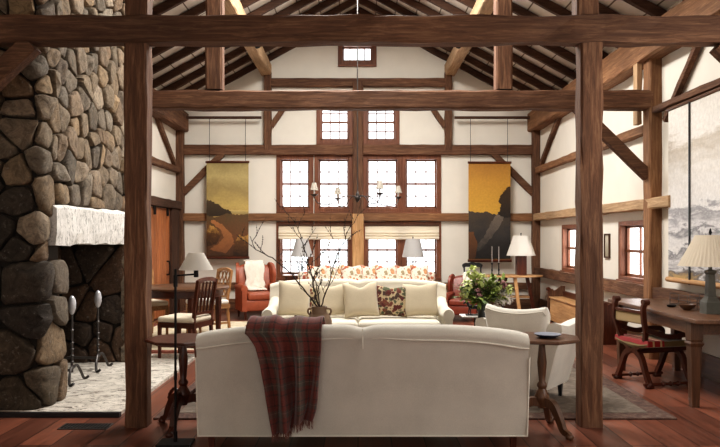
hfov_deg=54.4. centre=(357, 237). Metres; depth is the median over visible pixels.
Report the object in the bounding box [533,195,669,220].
girt
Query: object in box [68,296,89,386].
andiron
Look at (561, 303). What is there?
bench
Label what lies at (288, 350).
plaid throw
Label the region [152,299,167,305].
seat cushion
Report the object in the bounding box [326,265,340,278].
floral cushion
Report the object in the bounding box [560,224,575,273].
window
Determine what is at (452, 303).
seat cushion
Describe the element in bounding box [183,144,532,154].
girt
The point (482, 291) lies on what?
flower bouquet
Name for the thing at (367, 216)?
girt
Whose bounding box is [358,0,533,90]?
rafter
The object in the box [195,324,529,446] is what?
sofa
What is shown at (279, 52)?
rafter
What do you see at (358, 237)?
post
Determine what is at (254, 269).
sheepskin throw
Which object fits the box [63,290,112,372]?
andiron
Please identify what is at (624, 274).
window
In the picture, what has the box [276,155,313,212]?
window
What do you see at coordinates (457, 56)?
purlin
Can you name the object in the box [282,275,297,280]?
table
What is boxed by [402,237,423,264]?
table lamp
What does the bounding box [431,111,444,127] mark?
brace
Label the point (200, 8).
rafter
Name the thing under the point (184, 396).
side table
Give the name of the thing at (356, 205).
post
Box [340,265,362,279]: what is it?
floral cushion
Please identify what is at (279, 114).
brace
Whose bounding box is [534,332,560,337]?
dish
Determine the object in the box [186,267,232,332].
dining chair
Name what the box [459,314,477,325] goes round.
table
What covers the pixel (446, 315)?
sofa
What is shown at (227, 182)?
painting
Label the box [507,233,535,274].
table lamp
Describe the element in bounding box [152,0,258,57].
rafter
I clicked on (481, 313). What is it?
flower vase
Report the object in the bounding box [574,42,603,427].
timber post
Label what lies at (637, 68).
post
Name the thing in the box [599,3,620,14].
rafter
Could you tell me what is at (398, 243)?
window
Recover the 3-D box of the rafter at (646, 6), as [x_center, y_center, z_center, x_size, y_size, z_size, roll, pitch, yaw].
[1.750,-3.465,7.960,3.552,1.997,0.080,0,0,0]
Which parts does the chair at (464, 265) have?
crest rail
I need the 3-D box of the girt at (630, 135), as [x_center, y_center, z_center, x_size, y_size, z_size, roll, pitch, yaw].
[3.450,-1.300,10.825,0.112,0.122,5.250,0,0,0]
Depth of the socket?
4.73 m
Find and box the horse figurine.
[463,301,477,315]
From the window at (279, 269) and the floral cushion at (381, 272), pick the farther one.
the window at (279, 269)
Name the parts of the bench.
panel, seat lid, box seat, rail, panel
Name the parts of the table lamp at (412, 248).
lamp shade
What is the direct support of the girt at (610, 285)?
attached to the wall at (620, 183)
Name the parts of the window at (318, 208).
sill, sash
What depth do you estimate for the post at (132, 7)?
5.16 m
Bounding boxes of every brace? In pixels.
[0,41,40,91]
[154,118,176,165]
[184,155,224,195]
[271,111,284,127]
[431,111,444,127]
[491,155,531,195]
[539,118,561,164]
[572,110,647,179]
[662,47,700,121]
[709,44,719,62]
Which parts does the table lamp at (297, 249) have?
lamp shade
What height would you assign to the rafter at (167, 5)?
1.997 m
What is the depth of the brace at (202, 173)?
13.51 m
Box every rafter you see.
[152,0,186,14]
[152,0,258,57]
[152,0,288,73]
[153,0,315,87]
[159,0,339,90]
[180,1,205,15]
[184,0,358,89]
[204,7,358,89]
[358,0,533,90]
[358,7,493,86]
[376,0,554,89]
[400,0,567,87]
[426,0,575,79]
[456,0,575,64]
[512,2,607,59]
[529,0,618,48]
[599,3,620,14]
[622,0,666,15]
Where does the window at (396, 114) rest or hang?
in the wall at (293, 127)
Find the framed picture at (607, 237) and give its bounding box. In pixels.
[604,234,610,257]
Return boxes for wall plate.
[152,88,188,131]
[527,0,719,131]
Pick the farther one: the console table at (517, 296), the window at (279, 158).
the window at (279, 158)
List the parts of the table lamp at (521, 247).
lamp shade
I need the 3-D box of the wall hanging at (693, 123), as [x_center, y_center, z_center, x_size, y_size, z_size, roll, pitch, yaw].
[3.395,-0.470,6.200,0.053,1.900,2.960,0,0,0]
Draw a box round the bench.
[546,286,616,344]
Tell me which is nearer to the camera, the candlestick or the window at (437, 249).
the candlestick
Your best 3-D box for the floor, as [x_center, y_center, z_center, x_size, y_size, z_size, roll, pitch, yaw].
[0.000,1.445,5.300,7.400,0.150,17.000,0,0,0]
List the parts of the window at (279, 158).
sill, sash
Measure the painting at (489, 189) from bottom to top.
2.742 m
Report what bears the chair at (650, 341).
on the floor
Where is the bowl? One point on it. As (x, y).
(685, 306)
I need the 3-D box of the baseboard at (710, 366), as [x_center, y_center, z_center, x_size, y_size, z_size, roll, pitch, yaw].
[3.485,1.280,5.200,0.030,0.240,16.400,0,0,0]
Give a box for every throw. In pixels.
[242,260,266,290]
[245,314,325,441]
[462,272,471,294]
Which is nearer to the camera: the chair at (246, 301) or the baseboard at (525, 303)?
the chair at (246, 301)
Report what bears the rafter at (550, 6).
attached to the ceiling
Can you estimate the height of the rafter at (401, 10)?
1.997 m
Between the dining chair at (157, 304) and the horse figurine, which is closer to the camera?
the horse figurine
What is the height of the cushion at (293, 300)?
0.425 m
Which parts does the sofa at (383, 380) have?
leg, leg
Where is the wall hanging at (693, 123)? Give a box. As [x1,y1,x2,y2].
[665,87,719,288]
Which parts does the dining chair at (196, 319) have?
leg, seat frame, post, rail, crest rail, post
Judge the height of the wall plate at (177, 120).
0.371 m
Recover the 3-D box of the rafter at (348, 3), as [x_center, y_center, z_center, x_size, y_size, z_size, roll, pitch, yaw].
[-1.750,-3.465,12.920,3.552,1.997,0.079,0,0,0]
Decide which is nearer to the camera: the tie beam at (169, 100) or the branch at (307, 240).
the branch at (307, 240)
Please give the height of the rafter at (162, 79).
1.997 m
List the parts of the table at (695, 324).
leg, leg, leg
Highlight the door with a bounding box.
[151,206,178,318]
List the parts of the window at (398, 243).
sash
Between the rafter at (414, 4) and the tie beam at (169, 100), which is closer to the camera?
the tie beam at (169, 100)
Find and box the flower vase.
[478,301,488,317]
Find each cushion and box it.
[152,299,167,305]
[158,313,210,322]
[186,298,228,305]
[247,291,269,300]
[277,280,310,316]
[282,316,357,326]
[295,285,326,315]
[306,265,326,278]
[314,282,348,314]
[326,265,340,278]
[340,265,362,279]
[342,281,379,317]
[358,316,440,327]
[362,265,374,278]
[374,265,396,278]
[377,285,406,317]
[396,265,410,278]
[402,282,438,316]
[410,265,427,279]
[449,298,472,306]
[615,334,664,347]
[615,334,685,347]
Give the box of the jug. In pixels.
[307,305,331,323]
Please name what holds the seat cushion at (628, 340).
on the chair at (650, 341)
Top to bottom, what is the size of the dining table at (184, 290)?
0.740 m
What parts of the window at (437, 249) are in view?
sash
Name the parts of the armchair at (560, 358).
arm, arm, leg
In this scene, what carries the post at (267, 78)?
attached to the wall at (293, 127)
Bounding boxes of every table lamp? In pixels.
[291,237,312,271]
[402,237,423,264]
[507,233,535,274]
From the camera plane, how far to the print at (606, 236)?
9.82 m
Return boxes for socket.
[194,270,198,276]
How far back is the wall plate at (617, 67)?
8.61 m
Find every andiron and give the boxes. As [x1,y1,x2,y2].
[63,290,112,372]
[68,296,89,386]
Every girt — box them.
[151,196,181,209]
[152,156,180,172]
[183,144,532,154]
[183,213,351,220]
[195,282,235,288]
[364,213,531,220]
[444,282,531,289]
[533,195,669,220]
[535,125,642,172]
[535,267,719,303]
[652,78,719,112]
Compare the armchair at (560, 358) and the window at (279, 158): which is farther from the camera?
the window at (279, 158)
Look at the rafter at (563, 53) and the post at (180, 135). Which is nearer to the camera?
the rafter at (563, 53)
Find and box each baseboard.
[184,299,531,309]
[539,299,719,383]
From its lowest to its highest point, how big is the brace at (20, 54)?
0.922 m
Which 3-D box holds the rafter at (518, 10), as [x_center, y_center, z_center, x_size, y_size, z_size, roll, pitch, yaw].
[1.750,-3.465,9.820,3.552,1.997,0.080,0,0,0]
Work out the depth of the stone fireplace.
5.86 m
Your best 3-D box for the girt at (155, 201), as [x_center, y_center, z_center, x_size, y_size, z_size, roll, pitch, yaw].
[-3.440,-0.620,11.225,0.131,0.162,4.450,0,0,0]
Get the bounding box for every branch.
[237,218,317,306]
[274,198,318,306]
[300,240,330,306]
[312,194,367,306]
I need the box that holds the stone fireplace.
[0,0,124,409]
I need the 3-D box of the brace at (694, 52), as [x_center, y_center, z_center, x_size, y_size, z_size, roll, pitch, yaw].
[3.450,-1.710,7.400,0.069,0.833,0.946,0,0,0]
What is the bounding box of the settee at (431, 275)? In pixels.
[298,272,434,280]
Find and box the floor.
[0,310,719,446]
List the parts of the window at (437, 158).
sash, sill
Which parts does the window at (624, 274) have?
sill, sash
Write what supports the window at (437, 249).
in the wall at (293, 127)
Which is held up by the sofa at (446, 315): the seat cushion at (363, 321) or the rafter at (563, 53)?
the seat cushion at (363, 321)
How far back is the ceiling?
11.51 m
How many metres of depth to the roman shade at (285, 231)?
13.51 m
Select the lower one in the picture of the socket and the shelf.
the shelf
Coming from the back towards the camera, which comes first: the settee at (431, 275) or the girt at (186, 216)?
the girt at (186, 216)
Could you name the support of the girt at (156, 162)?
attached to the wall at (163, 184)
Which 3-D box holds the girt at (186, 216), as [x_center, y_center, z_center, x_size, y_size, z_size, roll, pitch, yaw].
[-1.808,-0.402,13.550,3.383,0.162,0.112,0,0,0]
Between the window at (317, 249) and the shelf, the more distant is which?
the window at (317, 249)
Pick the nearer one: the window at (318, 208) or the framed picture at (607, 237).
the framed picture at (607, 237)
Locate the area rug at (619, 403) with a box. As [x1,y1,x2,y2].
[153,360,676,419]
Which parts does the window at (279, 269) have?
sill, sash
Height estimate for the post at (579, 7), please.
1.530 m
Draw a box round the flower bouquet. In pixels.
[453,265,513,309]
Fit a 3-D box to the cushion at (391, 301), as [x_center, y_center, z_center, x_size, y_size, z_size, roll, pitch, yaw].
[0.388,0.738,8.186,0.407,0.372,0.194,0,0,4]
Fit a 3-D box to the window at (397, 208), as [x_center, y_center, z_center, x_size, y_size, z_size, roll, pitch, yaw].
[0.471,-1.039,13.620,0.749,1.148,0.160,0,0,0]
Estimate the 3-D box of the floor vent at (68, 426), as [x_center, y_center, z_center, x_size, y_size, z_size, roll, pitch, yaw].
[-2.020,1.396,5.190,0.360,0.008,0.160,0,0,0]
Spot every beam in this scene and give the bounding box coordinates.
[0,14,719,47]
[152,90,652,111]
[271,78,448,87]
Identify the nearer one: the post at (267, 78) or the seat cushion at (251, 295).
the seat cushion at (251, 295)
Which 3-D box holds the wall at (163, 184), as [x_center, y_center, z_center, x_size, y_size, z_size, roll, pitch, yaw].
[-3.580,-0.600,5.300,0.160,4.000,16.600,0,0,0]
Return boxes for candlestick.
[498,247,499,274]
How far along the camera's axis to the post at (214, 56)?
8.07 m
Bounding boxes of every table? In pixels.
[144,333,198,437]
[151,283,228,333]
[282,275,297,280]
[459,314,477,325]
[485,274,542,308]
[523,332,579,439]
[608,299,719,407]
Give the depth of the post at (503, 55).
8.07 m
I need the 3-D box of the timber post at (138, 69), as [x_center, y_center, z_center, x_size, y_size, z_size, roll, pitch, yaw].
[-1.643,-0.030,5.234,0.180,2.860,0.163,0,0,0]
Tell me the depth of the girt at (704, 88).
7.21 m
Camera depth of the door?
12.48 m
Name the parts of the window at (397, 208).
sill, sash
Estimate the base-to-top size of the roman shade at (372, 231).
0.303 m
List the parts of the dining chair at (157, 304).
post, seat frame, leg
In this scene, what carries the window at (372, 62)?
in the wall at (293, 127)
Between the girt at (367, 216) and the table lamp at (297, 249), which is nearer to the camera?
the table lamp at (297, 249)
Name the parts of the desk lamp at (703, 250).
lamp shade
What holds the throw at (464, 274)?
on the leather armchair at (458, 307)
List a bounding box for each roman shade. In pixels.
[278,224,350,239]
[365,224,438,239]
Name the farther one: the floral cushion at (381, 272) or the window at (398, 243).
the window at (398, 243)
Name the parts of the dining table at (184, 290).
leg, leg, leg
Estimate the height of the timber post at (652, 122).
3.500 m
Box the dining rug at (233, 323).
[152,321,247,352]
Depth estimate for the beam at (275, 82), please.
13.48 m
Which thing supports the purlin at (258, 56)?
on the post at (214, 56)
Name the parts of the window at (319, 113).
sill, sash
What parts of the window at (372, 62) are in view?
sill, sash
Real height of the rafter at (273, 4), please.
1.997 m
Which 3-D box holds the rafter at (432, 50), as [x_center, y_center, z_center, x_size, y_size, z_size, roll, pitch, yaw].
[1.750,-3.465,13.540,3.552,1.997,0.079,0,0,0]
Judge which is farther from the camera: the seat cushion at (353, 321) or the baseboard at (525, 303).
the baseboard at (525, 303)
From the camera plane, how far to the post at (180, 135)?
13.44 m
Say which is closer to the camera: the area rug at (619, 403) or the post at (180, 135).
the area rug at (619, 403)
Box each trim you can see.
[0,412,120,417]
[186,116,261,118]
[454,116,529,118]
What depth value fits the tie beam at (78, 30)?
5.13 m
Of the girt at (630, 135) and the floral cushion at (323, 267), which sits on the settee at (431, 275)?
the floral cushion at (323, 267)
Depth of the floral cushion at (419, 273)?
12.14 m
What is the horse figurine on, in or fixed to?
on the table at (461, 315)
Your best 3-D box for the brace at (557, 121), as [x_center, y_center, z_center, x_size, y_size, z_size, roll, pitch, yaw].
[3.460,-1.750,12.600,0.081,0.778,1.245,0,0,0]
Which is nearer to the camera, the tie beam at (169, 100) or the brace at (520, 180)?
the tie beam at (169, 100)
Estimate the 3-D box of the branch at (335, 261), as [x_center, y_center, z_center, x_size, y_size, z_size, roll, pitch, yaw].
[-0.154,0.197,6.263,0.528,1.207,0.160,0,0,19]
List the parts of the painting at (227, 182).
rod, rod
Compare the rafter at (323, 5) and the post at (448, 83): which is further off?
the post at (448, 83)
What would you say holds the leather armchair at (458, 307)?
on the floor
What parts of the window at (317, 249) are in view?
sash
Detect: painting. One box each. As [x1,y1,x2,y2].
[205,119,248,258]
[468,119,511,261]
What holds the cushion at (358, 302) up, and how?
on the sofa at (446, 315)
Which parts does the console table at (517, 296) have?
leg, leg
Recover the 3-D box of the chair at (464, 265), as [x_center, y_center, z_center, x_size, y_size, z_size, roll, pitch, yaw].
[2.146,0.924,12.953,0.383,0.954,0.421,0,0,0]
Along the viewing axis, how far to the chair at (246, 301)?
12.10 m
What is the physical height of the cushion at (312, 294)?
0.365 m
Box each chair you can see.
[151,270,168,334]
[157,277,217,362]
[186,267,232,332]
[234,262,275,319]
[462,262,482,272]
[612,296,687,388]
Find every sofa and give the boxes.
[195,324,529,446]
[261,279,454,327]
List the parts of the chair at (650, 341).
post, leg, rail, panel, post, arm, leg, seat rail, leg, arm, leg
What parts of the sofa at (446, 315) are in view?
arm, arm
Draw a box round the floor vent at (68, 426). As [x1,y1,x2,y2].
[57,423,113,429]
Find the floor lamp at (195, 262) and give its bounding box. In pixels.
[155,253,212,446]
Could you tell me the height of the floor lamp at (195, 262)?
1.300 m
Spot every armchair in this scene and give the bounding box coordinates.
[446,274,479,321]
[475,304,575,395]
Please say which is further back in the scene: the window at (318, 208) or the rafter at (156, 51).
the window at (318, 208)
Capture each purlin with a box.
[225,0,271,75]
[444,0,493,75]
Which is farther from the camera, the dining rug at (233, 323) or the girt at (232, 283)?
the girt at (232, 283)
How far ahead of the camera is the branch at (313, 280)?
6.48 m
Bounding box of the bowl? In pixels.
[678,303,696,309]
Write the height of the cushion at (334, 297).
0.397 m
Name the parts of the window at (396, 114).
sill, sash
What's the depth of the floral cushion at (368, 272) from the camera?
12.19 m
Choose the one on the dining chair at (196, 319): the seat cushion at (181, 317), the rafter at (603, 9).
the seat cushion at (181, 317)
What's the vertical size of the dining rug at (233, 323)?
0.016 m
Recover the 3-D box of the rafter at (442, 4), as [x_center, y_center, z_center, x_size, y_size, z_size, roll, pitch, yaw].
[1.750,-3.465,11.060,3.552,1.997,0.080,0,0,0]
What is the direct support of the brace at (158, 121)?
attached to the wall at (163, 184)
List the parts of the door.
panel, frame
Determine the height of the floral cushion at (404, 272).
0.446 m
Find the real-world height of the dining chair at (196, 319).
0.954 m
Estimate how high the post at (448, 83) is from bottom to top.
1.500 m
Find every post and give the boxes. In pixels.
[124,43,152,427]
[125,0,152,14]
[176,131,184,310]
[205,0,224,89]
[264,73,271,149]
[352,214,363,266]
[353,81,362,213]
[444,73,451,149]
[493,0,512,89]
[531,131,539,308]
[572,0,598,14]
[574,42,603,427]
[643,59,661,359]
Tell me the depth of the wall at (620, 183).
9.48 m
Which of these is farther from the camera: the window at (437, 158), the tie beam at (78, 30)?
the window at (437, 158)
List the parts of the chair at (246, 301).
arm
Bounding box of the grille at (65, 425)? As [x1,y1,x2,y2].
[61,424,110,427]
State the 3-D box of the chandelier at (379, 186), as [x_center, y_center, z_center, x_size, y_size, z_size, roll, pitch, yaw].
[-0.008,-2.439,11.000,1.170,3.861,1.168,0,0,18]
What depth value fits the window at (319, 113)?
13.57 m
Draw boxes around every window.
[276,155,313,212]
[276,221,313,279]
[314,155,352,213]
[314,221,351,266]
[316,110,352,144]
[338,46,376,66]
[363,111,399,144]
[363,155,401,213]
[364,221,401,266]
[402,155,440,212]
[402,221,440,279]
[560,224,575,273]
[616,220,642,284]
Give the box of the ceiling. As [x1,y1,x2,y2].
[152,0,678,90]
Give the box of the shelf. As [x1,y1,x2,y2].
[502,295,529,297]
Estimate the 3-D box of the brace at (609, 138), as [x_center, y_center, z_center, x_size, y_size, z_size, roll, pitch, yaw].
[2.940,-1.150,8.159,0.971,0.953,0.107,0,0,0]
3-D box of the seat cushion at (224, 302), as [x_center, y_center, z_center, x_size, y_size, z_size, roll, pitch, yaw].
[-2.163,0.913,10.042,0.475,0.070,0.450,0,0,-38]
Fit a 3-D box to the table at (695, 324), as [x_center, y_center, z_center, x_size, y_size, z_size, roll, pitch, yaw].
[3.080,1.030,6.630,0.720,0.740,2.000,0,0,0]
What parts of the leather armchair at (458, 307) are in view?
arm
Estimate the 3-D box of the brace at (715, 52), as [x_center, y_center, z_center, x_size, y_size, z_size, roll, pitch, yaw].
[3.040,-1.100,5.199,0.816,0.782,0.128,0,0,0]
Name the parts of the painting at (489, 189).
rod, rod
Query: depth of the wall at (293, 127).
13.60 m
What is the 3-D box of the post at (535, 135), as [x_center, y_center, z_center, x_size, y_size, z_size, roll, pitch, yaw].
[3.440,-0.350,13.520,0.162,3.500,0.172,0,0,0]
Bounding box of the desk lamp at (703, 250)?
[677,228,719,313]
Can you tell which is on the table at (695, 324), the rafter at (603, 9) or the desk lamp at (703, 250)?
the desk lamp at (703, 250)
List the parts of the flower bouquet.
stem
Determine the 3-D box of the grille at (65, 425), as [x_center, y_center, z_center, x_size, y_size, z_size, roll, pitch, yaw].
[-2.015,1.393,5.190,0.330,0.002,0.120,0,0,0]
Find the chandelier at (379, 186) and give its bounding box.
[310,0,401,206]
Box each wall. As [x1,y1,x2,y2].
[151,88,175,318]
[184,7,531,298]
[540,0,719,357]
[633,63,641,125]
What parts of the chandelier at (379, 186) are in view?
lamp shade, arm, lamp shade, rod, arm, arm, lamp shade, lamp shade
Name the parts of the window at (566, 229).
sash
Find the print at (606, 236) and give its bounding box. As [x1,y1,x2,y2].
[605,235,607,256]
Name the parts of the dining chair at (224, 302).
seat frame, post, crest rail, post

